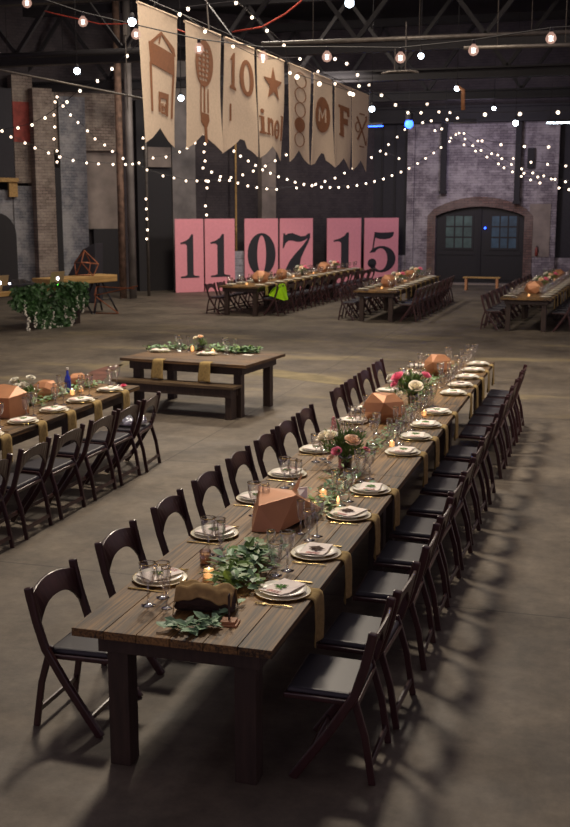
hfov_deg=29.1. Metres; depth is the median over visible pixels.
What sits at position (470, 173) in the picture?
wall
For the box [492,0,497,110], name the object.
work lamp
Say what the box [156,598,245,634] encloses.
branch
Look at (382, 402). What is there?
centerpiece
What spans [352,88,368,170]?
banner
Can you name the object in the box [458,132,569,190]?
string light
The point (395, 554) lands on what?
folding chair
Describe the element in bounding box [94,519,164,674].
folding chair
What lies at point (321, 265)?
box
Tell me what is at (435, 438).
linen napkin
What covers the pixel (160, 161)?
window
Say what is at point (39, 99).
wall
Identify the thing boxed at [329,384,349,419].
folding chair
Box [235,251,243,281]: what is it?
cabinet
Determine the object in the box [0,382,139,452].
table
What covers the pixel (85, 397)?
menu card
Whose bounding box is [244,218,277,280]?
board
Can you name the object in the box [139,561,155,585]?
bowl
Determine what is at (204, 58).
print
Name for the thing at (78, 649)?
folding chair
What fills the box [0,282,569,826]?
floor
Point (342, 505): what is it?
water goblet
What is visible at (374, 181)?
string light
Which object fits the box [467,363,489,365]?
charger plate
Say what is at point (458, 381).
menu card
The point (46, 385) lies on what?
box
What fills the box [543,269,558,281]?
flower arrangement
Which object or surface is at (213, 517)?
bowl
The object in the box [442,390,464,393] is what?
salad plate
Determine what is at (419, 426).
charger plate
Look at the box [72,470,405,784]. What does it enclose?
table
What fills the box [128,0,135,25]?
bulb
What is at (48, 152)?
string light
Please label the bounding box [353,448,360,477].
champagne flute
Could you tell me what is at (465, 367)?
salad plate
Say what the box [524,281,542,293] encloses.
box
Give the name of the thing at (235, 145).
conduit
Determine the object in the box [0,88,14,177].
window
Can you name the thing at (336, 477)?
bowl
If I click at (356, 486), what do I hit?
salad plate
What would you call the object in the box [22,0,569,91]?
roof truss
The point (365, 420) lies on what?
charger plate
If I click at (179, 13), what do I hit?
string light
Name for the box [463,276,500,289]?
bench
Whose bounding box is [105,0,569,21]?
ceiling
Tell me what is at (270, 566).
champagne flute
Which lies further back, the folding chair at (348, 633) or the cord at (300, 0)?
the cord at (300, 0)
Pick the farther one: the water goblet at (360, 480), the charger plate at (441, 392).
the charger plate at (441, 392)
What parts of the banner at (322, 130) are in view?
hem rod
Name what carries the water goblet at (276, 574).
on the table at (124, 629)
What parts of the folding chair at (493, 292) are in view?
post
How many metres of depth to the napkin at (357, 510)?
7.20 m
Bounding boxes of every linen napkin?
[0,434,12,462]
[28,420,47,442]
[58,409,76,430]
[85,400,102,421]
[115,389,129,409]
[151,358,164,378]
[198,361,212,381]
[293,588,324,647]
[325,551,351,603]
[357,513,380,559]
[378,488,399,529]
[410,451,427,486]
[422,436,439,469]
[433,424,447,455]
[443,411,458,440]
[459,393,471,418]
[466,385,478,409]
[472,377,484,400]
[478,370,489,392]
[484,364,493,385]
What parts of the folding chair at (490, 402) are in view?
leg, post, leg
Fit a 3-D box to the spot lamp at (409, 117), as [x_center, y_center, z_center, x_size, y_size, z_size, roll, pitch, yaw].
[3.642,-8.943,32.227,0.254,1.155,0.254,3,11,16]
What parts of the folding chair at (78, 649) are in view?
leg, rail, post, leg, seat, post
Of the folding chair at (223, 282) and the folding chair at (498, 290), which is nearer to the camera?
the folding chair at (498, 290)
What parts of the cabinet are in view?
drawer, drawer, drawer, drawer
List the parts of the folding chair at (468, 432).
seat, post, post, leg, leg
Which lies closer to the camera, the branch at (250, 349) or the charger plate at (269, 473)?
the charger plate at (269, 473)
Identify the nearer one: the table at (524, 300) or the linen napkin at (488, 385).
the linen napkin at (488, 385)
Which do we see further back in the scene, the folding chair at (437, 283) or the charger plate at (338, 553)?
the folding chair at (437, 283)
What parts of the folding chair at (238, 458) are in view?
post, rail, post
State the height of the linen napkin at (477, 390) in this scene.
0.261 m
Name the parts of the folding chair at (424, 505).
seat, post, post, leg, leg, rail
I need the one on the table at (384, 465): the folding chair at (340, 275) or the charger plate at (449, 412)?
the charger plate at (449, 412)
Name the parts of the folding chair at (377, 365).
post, rail, post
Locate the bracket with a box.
[381,22,418,73]
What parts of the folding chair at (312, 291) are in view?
post, post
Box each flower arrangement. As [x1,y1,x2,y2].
[9,375,42,405]
[192,335,207,350]
[295,265,309,275]
[316,416,373,468]
[328,260,340,269]
[386,370,435,404]
[391,270,407,282]
[410,266,424,277]
[533,276,548,285]
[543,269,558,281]
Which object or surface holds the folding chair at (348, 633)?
on the floor
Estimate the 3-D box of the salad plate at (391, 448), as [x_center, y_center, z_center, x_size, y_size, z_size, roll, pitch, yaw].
[0.970,0.305,9.065,0.256,0.016,0.256,0,11,-2]
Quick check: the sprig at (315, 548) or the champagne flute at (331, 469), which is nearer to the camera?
the sprig at (315, 548)
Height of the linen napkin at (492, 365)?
0.261 m
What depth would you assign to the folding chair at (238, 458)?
8.99 m
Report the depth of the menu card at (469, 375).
13.05 m
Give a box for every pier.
[13,186,35,280]
[54,96,88,275]
[258,127,275,218]
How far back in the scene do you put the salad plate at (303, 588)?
5.74 m
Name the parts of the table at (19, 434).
leg, leg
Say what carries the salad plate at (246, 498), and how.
on the charger plate at (238, 498)
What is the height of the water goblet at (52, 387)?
0.191 m
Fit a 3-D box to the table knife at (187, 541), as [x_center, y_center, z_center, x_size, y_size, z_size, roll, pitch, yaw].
[-0.486,0.780,6.630,0.225,0.007,0.017,3,11,16]
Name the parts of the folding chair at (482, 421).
seat, leg, post, leg, post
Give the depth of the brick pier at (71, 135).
34.85 m
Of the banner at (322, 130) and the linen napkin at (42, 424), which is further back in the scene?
the banner at (322, 130)
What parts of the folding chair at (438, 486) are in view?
seat, post, leg, post, leg, rail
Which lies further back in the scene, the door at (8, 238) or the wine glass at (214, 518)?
the door at (8, 238)
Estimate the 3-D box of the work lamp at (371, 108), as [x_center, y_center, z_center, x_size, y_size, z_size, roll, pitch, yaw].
[2.183,-9.428,27.270,0.144,3.780,0.140,3,11,16]
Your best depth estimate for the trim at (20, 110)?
33.80 m
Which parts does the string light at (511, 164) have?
string light, string light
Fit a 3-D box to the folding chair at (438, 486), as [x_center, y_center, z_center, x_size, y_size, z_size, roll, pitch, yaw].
[1.417,0.657,9.326,0.475,0.803,0.530,3,11,17]
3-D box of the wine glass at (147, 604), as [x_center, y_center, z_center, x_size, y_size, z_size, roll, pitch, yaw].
[-0.696,0.865,5.587,0.090,0.226,0.090,10,14,42]
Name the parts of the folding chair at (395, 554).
seat, post, leg, leg, post, rail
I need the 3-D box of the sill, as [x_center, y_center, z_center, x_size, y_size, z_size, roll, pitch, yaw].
[14.048,-4.920,38.621,9.000,0.987,0.500,3,11,16]
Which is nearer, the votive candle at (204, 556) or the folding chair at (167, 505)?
the votive candle at (204, 556)
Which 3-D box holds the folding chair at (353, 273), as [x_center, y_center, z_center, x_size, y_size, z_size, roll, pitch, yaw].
[1.976,-4.074,34.649,0.475,0.803,0.530,3,11,17]
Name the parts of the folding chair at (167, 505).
post, rail, post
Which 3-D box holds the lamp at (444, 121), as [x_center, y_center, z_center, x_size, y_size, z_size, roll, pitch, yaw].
[5.212,-9.191,32.772,1.043,1.068,0.100,3,11,16]
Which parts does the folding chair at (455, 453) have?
seat, leg, post, leg, post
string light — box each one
[1,43,138,131]
[10,135,195,165]
[25,0,569,60]
[53,93,60,162]
[56,96,197,181]
[144,157,147,239]
[178,12,369,94]
[186,0,290,73]
[202,136,207,215]
[207,180,296,190]
[210,154,286,181]
[231,147,316,186]
[295,74,354,95]
[311,128,405,185]
[320,133,456,188]
[334,57,427,113]
[422,110,458,131]
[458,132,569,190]
[469,110,567,115]
[481,139,549,147]
[530,161,569,166]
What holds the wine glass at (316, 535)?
on the table at (124, 629)
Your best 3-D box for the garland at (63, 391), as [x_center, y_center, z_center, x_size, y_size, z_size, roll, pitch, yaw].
[-2.401,-0.266,11.817,0.424,0.150,1.525,3,11,18]
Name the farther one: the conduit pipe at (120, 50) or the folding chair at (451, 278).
the folding chair at (451, 278)
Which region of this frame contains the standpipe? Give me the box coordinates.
[143,110,149,295]
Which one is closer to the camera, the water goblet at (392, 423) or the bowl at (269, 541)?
the bowl at (269, 541)
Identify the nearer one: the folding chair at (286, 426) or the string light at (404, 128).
the folding chair at (286, 426)
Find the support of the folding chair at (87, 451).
on the floor
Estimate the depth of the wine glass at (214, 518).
6.39 m
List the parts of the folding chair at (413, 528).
seat, post, post, leg, leg, rail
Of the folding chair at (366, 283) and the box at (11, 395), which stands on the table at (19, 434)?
the box at (11, 395)
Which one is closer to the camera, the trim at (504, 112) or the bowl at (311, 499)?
the bowl at (311, 499)
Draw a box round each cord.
[45,11,184,32]
[232,0,301,32]
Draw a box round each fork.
[254,601,292,607]
[291,560,325,565]
[328,521,358,524]
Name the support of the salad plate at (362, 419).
on the charger plate at (365, 420)
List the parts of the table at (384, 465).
leg, leg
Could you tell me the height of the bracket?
0.917 m
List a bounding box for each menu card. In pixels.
[11,416,36,420]
[42,405,66,409]
[68,396,92,399]
[99,386,120,388]
[136,566,183,580]
[196,523,233,534]
[239,491,257,498]
[259,578,305,594]
[273,467,302,474]
[298,542,332,554]
[302,443,322,449]
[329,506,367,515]
[343,416,359,420]
[357,482,382,490]
[380,387,396,390]
[391,446,414,451]
[407,431,424,436]
[417,420,434,424]
[425,407,447,411]
[447,389,460,392]
[451,381,470,384]
[459,373,475,376]
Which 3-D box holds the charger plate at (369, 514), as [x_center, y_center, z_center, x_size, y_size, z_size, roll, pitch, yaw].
[0.417,0.668,7.214,0.301,0.017,0.301,1,11,5]
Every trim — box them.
[0,178,18,181]
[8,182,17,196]
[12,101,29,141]
[55,168,64,275]
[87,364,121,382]
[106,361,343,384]
[368,102,569,124]
[426,197,532,281]
[436,282,521,285]
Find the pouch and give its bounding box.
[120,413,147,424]
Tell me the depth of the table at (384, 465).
9.04 m
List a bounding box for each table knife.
[128,587,162,591]
[187,541,221,544]
[272,579,312,582]
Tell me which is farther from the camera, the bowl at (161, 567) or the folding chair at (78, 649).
the folding chair at (78, 649)
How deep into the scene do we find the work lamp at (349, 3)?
21.40 m
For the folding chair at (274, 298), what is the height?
0.803 m
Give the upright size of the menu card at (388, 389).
0.009 m
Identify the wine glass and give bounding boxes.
[28,392,37,415]
[58,382,66,404]
[85,374,92,395]
[113,365,119,385]
[139,560,155,607]
[200,515,215,555]
[247,480,260,516]
[279,456,290,488]
[279,529,294,571]
[310,499,323,537]
[311,433,320,462]
[343,468,355,502]
[364,448,375,479]
[369,418,378,444]
[395,417,405,444]
[408,405,417,430]
[429,384,437,406]
[447,368,454,388]
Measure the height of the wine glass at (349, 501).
0.226 m
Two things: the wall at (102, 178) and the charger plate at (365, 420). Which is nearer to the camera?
the charger plate at (365, 420)
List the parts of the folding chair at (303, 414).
post, rail, post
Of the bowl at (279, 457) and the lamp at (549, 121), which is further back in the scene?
the lamp at (549, 121)
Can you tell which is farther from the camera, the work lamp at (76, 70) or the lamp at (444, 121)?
the lamp at (444, 121)
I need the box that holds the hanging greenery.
[7,280,89,330]
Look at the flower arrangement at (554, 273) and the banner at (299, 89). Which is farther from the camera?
the flower arrangement at (554, 273)
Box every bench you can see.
[112,376,241,419]
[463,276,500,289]
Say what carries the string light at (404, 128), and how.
hanging from the wall at (317, 203)
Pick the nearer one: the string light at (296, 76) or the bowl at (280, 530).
the bowl at (280, 530)
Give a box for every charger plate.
[7,419,39,423]
[39,408,69,412]
[66,398,94,402]
[96,388,123,391]
[132,572,187,586]
[190,528,238,539]
[236,495,255,503]
[254,584,310,600]
[267,471,306,478]
[290,547,341,560]
[299,447,329,453]
[326,511,371,520]
[336,419,367,423]
[350,486,390,494]
[375,389,397,392]
[384,449,420,455]
[398,435,432,440]
[410,423,441,427]
[423,410,452,414]
[439,391,466,394]
[447,383,473,386]
[454,376,479,378]
[461,369,484,371]
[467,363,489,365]
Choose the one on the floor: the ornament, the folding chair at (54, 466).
the folding chair at (54, 466)
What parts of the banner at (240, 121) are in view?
hem rod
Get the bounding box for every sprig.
[275,584,286,588]
[309,546,323,550]
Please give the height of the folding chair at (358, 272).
0.803 m
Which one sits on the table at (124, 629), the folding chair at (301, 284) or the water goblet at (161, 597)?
the water goblet at (161, 597)
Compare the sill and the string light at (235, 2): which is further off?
the sill
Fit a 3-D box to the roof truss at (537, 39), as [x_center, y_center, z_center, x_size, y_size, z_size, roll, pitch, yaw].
[-1.183,-9.878,26.600,42.078,2.450,0.240,3,11,16]
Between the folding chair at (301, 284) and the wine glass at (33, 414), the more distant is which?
the folding chair at (301, 284)
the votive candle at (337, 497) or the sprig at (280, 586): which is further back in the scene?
the votive candle at (337, 497)
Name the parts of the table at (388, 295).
leg, leg, leg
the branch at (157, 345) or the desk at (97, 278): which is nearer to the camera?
the branch at (157, 345)
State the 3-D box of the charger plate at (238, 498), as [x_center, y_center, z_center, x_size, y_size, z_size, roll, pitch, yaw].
[-0.191,0.590,7.630,0.301,0.017,0.301,4,11,20]
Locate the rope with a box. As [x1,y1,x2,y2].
[137,0,380,96]
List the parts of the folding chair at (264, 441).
post, rail, post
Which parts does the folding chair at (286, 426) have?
post, rail, post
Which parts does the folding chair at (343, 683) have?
seat, post, post, leg, leg, rail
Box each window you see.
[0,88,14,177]
[147,147,170,166]
[373,106,407,254]
[555,121,569,257]
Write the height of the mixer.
0.216 m
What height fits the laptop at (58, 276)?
0.360 m
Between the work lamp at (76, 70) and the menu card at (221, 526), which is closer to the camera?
the menu card at (221, 526)
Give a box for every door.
[0,213,17,297]
[93,229,119,292]
[435,207,524,283]
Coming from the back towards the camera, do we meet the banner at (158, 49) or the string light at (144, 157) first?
the string light at (144, 157)
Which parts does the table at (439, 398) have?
leg, leg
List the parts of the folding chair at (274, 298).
post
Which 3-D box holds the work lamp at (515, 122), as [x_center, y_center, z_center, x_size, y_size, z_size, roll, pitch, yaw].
[6.993,-10.548,33.048,0.173,3.702,0.168,3,11,16]
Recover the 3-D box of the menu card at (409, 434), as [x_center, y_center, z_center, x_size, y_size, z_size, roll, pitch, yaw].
[1.149,0.182,9.657,0.153,0.009,0.223,2,11,12]
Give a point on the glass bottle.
(67, 379)
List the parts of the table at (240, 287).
leg, leg, leg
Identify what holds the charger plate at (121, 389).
on the table at (19, 434)
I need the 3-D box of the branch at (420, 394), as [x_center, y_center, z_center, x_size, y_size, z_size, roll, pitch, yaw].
[1.053,0.032,10.264,0.331,0.135,3.121,3,11,15]
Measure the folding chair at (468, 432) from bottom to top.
0.803 m
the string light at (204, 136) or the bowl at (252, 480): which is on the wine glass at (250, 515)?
the bowl at (252, 480)
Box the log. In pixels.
[174,592,235,612]
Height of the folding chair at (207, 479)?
0.803 m
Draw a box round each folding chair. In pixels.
[0,436,52,539]
[0,453,14,547]
[19,423,85,519]
[24,558,142,737]
[56,410,116,500]
[82,400,140,485]
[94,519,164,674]
[107,391,160,472]
[150,488,192,555]
[191,465,229,524]
[205,283,223,313]
[216,281,238,311]
[225,445,258,499]
[227,279,248,309]
[237,278,252,306]
[247,277,263,304]
[253,429,283,478]
[262,284,285,315]
[274,282,294,313]
[275,416,302,462]
[283,281,303,310]
[283,596,395,785]
[292,279,312,308]
[296,404,319,444]
[301,278,320,306]
[311,276,327,304]
[317,275,336,302]
[317,560,420,729]
[324,274,343,300]
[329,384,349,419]
[332,272,349,298]
[338,287,358,320]
[339,271,356,295]
[344,375,362,410]
[345,285,365,317]
[346,270,363,293]
[350,283,371,314]
[353,522,439,670]
[355,269,369,289]
[357,282,376,312]
[357,367,375,400]
[359,268,375,285]
[364,280,381,310]
[369,279,383,308]
[371,358,386,388]
[373,496,453,630]
[374,277,383,304]
[389,475,465,597]
[398,288,420,321]
[404,286,425,318]
[406,457,476,569]
[410,285,430,316]
[416,283,434,313]
[420,440,484,544]
[421,281,438,311]
[425,280,442,309]
[430,278,446,307]
[431,426,491,523]
[434,277,450,305]
[439,275,454,303]
[444,413,498,504]
[459,396,508,478]
[466,387,513,465]
[473,379,518,453]
[480,293,503,329]
[481,371,522,442]
[486,291,505,326]
[486,364,526,431]
[490,289,512,322]
[496,287,513,320]
[499,285,517,317]
[503,284,520,315]
[507,282,521,309]
[514,279,531,308]
[551,304,569,331]
[556,307,567,328]
[559,305,568,323]
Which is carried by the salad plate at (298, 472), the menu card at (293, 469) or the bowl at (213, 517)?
the menu card at (293, 469)
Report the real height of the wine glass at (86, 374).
0.226 m
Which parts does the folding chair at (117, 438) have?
post, seat, leg, post, rail, leg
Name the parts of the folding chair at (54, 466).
post, seat, leg, post, rail, leg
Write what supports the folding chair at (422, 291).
on the floor
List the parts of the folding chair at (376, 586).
seat, post, leg, post, leg, rail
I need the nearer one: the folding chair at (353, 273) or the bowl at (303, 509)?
the bowl at (303, 509)
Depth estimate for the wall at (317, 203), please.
38.31 m
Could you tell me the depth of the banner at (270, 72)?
19.98 m
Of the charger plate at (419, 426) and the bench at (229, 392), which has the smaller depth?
the charger plate at (419, 426)
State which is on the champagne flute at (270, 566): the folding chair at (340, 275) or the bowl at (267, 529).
the bowl at (267, 529)
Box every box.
[0,384,28,418]
[33,380,58,398]
[70,373,86,386]
[251,271,269,282]
[276,269,287,278]
[317,262,329,271]
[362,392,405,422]
[381,275,395,286]
[404,270,415,279]
[424,354,450,375]
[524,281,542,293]
[553,269,564,278]
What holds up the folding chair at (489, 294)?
on the floor
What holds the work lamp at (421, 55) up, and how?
hanging from the pipe at (545, 32)
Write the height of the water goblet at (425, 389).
0.191 m
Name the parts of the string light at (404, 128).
tube lamp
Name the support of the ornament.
on the table at (124, 629)
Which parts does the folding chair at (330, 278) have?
post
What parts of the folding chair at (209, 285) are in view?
rail, post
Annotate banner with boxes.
[136,1,177,147]
[183,20,222,152]
[222,36,257,156]
[256,49,284,160]
[287,62,310,164]
[311,73,334,166]
[334,81,351,167]
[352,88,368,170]
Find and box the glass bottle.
[64,368,70,391]
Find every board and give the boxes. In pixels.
[174,219,203,292]
[204,219,234,291]
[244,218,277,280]
[279,218,312,287]
[327,218,360,284]
[364,218,398,283]
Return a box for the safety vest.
[269,284,287,300]
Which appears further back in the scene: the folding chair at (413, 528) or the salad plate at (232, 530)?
the folding chair at (413, 528)
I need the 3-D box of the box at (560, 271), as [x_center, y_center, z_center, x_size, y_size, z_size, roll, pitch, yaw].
[7.809,-3.979,31.365,0.435,0.280,0.319,-5,12,-26]
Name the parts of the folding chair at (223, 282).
post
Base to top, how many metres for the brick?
1.772 m
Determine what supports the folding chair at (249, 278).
on the floor
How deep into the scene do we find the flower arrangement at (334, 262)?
35.80 m
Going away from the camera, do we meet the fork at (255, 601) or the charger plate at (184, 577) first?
the fork at (255, 601)
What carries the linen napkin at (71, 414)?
on the table at (19, 434)
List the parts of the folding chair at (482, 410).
seat, leg, leg, post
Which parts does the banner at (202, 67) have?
hem rod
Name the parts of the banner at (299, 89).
hem rod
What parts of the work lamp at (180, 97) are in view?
bulb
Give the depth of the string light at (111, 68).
22.80 m
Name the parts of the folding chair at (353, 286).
post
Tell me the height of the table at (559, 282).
0.760 m
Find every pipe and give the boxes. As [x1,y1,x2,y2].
[0,1,139,58]
[261,0,569,45]
[457,85,464,109]
[464,0,569,49]
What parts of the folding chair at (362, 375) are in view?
post, rail, post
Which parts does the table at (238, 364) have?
leg, leg, leg, leg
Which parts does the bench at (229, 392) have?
rail, leg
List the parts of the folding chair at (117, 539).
rail, post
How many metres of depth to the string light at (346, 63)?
26.11 m
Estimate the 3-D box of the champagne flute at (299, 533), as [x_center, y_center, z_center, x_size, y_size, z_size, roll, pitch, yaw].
[0.098,0.640,6.822,0.060,0.216,0.060,0,11,2]
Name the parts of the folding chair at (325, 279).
post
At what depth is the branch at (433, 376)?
12.75 m
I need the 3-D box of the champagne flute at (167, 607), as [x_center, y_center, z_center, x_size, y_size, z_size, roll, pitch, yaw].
[-0.599,0.878,5.548,0.060,0.216,0.060,-4,11,-21]
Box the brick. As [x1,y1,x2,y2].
[52,92,115,151]
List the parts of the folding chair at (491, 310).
leg, post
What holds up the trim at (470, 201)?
attached to the wall at (470, 173)
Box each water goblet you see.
[21,397,29,416]
[51,387,57,404]
[154,560,169,599]
[213,517,225,550]
[269,540,282,576]
[287,458,297,484]
[303,508,315,541]
[335,477,346,506]
[354,407,361,428]
[356,455,366,481]
[372,412,380,434]
[391,423,399,446]
[414,400,421,420]
[425,389,432,408]
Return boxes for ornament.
[252,473,321,532]
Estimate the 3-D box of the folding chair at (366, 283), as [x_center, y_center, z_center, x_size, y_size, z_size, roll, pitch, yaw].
[2.415,-3.237,30.171,0.475,0.803,0.530,3,11,15]
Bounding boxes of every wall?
[0,2,373,290]
[0,190,13,223]
[7,74,31,182]
[28,88,57,296]
[86,151,117,228]
[171,61,195,289]
[372,27,555,277]
[550,121,560,271]
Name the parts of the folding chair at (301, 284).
post, post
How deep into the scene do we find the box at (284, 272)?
31.16 m
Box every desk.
[0,286,79,323]
[32,274,117,313]
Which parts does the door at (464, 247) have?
cross rail, cross rail, glazing frame, pane, cross rail, cross rail, glazing frame, pane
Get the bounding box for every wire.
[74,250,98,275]
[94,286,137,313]
[123,24,127,109]
[206,0,209,29]
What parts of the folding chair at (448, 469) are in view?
seat, leg, leg, post, rail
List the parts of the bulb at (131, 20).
bulb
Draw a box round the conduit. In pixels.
[234,143,236,250]
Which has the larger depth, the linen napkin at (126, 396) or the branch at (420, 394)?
the linen napkin at (126, 396)
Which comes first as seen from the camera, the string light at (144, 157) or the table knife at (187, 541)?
the table knife at (187, 541)
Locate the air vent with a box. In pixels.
[527,148,534,167]
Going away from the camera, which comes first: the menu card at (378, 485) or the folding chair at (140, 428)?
the menu card at (378, 485)
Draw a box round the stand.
[218,593,240,627]
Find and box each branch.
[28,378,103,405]
[145,342,206,349]
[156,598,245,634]
[199,537,288,589]
[204,343,262,352]
[307,464,374,518]
[364,393,434,458]
[419,364,458,396]
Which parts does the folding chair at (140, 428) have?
post, seat, post, leg, rail, leg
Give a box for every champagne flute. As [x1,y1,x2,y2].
[161,566,172,609]
[216,519,226,557]
[266,529,275,568]
[296,499,304,534]
[331,469,338,500]
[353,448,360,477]
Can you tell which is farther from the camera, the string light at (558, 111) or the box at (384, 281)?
the box at (384, 281)
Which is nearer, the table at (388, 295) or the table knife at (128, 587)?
the table knife at (128, 587)
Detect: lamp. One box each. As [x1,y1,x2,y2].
[74,0,79,73]
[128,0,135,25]
[178,0,183,100]
[345,0,353,7]
[369,0,374,111]
[405,88,412,127]
[418,0,423,58]
[442,87,476,123]
[454,4,459,90]
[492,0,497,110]
[513,9,519,125]
[547,84,569,123]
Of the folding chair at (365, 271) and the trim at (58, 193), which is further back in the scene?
the folding chair at (365, 271)
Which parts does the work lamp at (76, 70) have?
bulb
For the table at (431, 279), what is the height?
0.760 m
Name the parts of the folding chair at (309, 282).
post, post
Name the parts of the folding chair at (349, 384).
post, rail, post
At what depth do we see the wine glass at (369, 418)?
9.39 m
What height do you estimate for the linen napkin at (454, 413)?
0.261 m
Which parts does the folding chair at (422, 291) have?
post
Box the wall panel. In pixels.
[133,100,173,290]
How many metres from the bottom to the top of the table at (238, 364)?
0.730 m
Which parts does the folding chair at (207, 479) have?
post, rail, post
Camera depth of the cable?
20.32 m
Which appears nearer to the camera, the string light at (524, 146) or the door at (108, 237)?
the string light at (524, 146)
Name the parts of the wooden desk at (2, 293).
leg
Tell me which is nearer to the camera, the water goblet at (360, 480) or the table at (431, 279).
the water goblet at (360, 480)
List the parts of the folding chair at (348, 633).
seat, post, leg, leg, rail, post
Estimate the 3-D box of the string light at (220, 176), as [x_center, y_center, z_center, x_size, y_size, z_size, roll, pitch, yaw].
[-1.081,-6.591,29.378,0.464,0.806,3.255,8,13,36]
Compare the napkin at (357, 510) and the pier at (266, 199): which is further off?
the pier at (266, 199)
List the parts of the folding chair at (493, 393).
seat, leg, leg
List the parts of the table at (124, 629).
leg, leg, leg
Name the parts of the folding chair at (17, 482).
post, leg, seat, post, rail, leg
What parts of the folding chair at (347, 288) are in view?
post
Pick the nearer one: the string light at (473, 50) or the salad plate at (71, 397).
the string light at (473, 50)
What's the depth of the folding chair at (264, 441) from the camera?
9.66 m
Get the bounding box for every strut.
[439,124,447,193]
[512,121,522,203]
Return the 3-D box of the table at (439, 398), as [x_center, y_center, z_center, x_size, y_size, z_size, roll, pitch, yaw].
[1.798,-0.036,13.098,1.012,0.760,3.345,3,11,16]
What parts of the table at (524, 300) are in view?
leg, leg, leg, leg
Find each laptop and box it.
[0,275,8,290]
[50,271,64,283]
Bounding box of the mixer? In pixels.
[2,279,34,290]
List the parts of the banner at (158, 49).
hem rod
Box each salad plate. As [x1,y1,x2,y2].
[9,417,36,421]
[41,406,66,410]
[68,397,92,400]
[98,386,120,389]
[136,567,183,581]
[194,524,234,535]
[239,491,255,499]
[258,580,306,595]
[270,467,303,475]
[294,543,337,556]
[302,444,327,450]
[329,507,367,517]
[339,417,364,421]
[352,483,387,491]
[387,447,417,452]
[401,432,429,437]
[412,420,439,425]
[424,408,449,412]
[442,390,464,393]
[449,382,471,385]
[456,374,477,377]
[463,367,482,370]
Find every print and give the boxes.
[149,32,175,118]
[196,40,212,142]
[230,53,253,120]
[259,69,282,140]
[295,72,306,146]
[316,97,329,132]
[338,104,348,136]
[355,113,366,147]
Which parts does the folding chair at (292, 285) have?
post, post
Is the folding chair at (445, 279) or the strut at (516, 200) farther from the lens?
the strut at (516, 200)
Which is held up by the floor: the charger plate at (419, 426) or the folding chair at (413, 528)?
the folding chair at (413, 528)
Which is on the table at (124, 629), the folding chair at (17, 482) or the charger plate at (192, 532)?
the charger plate at (192, 532)
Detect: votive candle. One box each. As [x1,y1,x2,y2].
[199,549,210,563]
[202,565,214,578]
[318,487,327,496]
[336,495,339,506]
[389,439,394,446]
[421,410,426,415]
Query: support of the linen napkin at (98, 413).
on the table at (19, 434)
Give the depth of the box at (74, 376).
12.38 m
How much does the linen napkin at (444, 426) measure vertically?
0.261 m
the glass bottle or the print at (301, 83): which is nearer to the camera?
the glass bottle
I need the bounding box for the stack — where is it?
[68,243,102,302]
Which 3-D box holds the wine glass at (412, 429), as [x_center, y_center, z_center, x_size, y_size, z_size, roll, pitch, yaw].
[1.160,0.038,10.018,0.090,0.226,0.090,-2,11,-11]
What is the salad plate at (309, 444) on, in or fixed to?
on the charger plate at (300, 449)
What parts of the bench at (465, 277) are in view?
leg, leg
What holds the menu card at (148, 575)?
on the salad plate at (177, 576)
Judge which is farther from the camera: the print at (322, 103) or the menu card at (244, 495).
the print at (322, 103)
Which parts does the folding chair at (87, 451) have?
post, seat, leg, post, rail, leg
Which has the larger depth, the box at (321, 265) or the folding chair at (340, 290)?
the box at (321, 265)
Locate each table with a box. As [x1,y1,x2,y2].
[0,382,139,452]
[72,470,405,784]
[120,347,284,417]
[218,279,299,315]
[269,273,333,305]
[278,400,460,542]
[306,268,363,296]
[353,282,420,321]
[366,359,493,460]
[396,275,440,309]
[500,289,564,331]
[526,281,569,318]
[536,274,569,305]
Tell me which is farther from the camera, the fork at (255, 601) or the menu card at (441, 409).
the menu card at (441, 409)
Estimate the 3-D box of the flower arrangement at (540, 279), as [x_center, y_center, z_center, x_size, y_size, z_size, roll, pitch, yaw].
[6.387,-3.265,27.368,0.500,0.346,0.424,-2,11,-11]
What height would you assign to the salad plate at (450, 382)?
0.016 m
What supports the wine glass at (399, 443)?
on the table at (384, 465)
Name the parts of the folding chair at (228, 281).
post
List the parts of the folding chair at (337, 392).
post, rail, post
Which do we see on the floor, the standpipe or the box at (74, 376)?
the standpipe
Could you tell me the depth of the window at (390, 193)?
40.76 m
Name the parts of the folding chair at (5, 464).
rail, post, leg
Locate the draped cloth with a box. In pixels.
[172,579,237,614]
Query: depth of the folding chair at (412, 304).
26.97 m
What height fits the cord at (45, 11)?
0.536 m
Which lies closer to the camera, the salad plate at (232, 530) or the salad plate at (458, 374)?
the salad plate at (232, 530)
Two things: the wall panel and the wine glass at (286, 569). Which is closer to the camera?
the wine glass at (286, 569)
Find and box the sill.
[554,258,569,273]
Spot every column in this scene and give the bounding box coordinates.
[112,1,126,298]
[122,0,136,298]
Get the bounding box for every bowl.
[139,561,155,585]
[156,560,169,584]
[161,567,170,591]
[201,516,215,536]
[213,517,225,537]
[247,480,260,499]
[266,529,275,552]
[269,541,282,562]
[279,457,290,473]
[280,530,294,551]
[303,509,315,528]
[310,499,323,519]
[336,477,346,495]
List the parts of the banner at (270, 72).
hem rod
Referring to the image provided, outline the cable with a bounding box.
[0,69,142,99]
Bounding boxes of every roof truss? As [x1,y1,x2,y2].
[0,0,122,6]
[0,0,569,67]
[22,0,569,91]
[228,10,569,104]
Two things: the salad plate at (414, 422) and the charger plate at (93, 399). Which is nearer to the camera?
the salad plate at (414, 422)

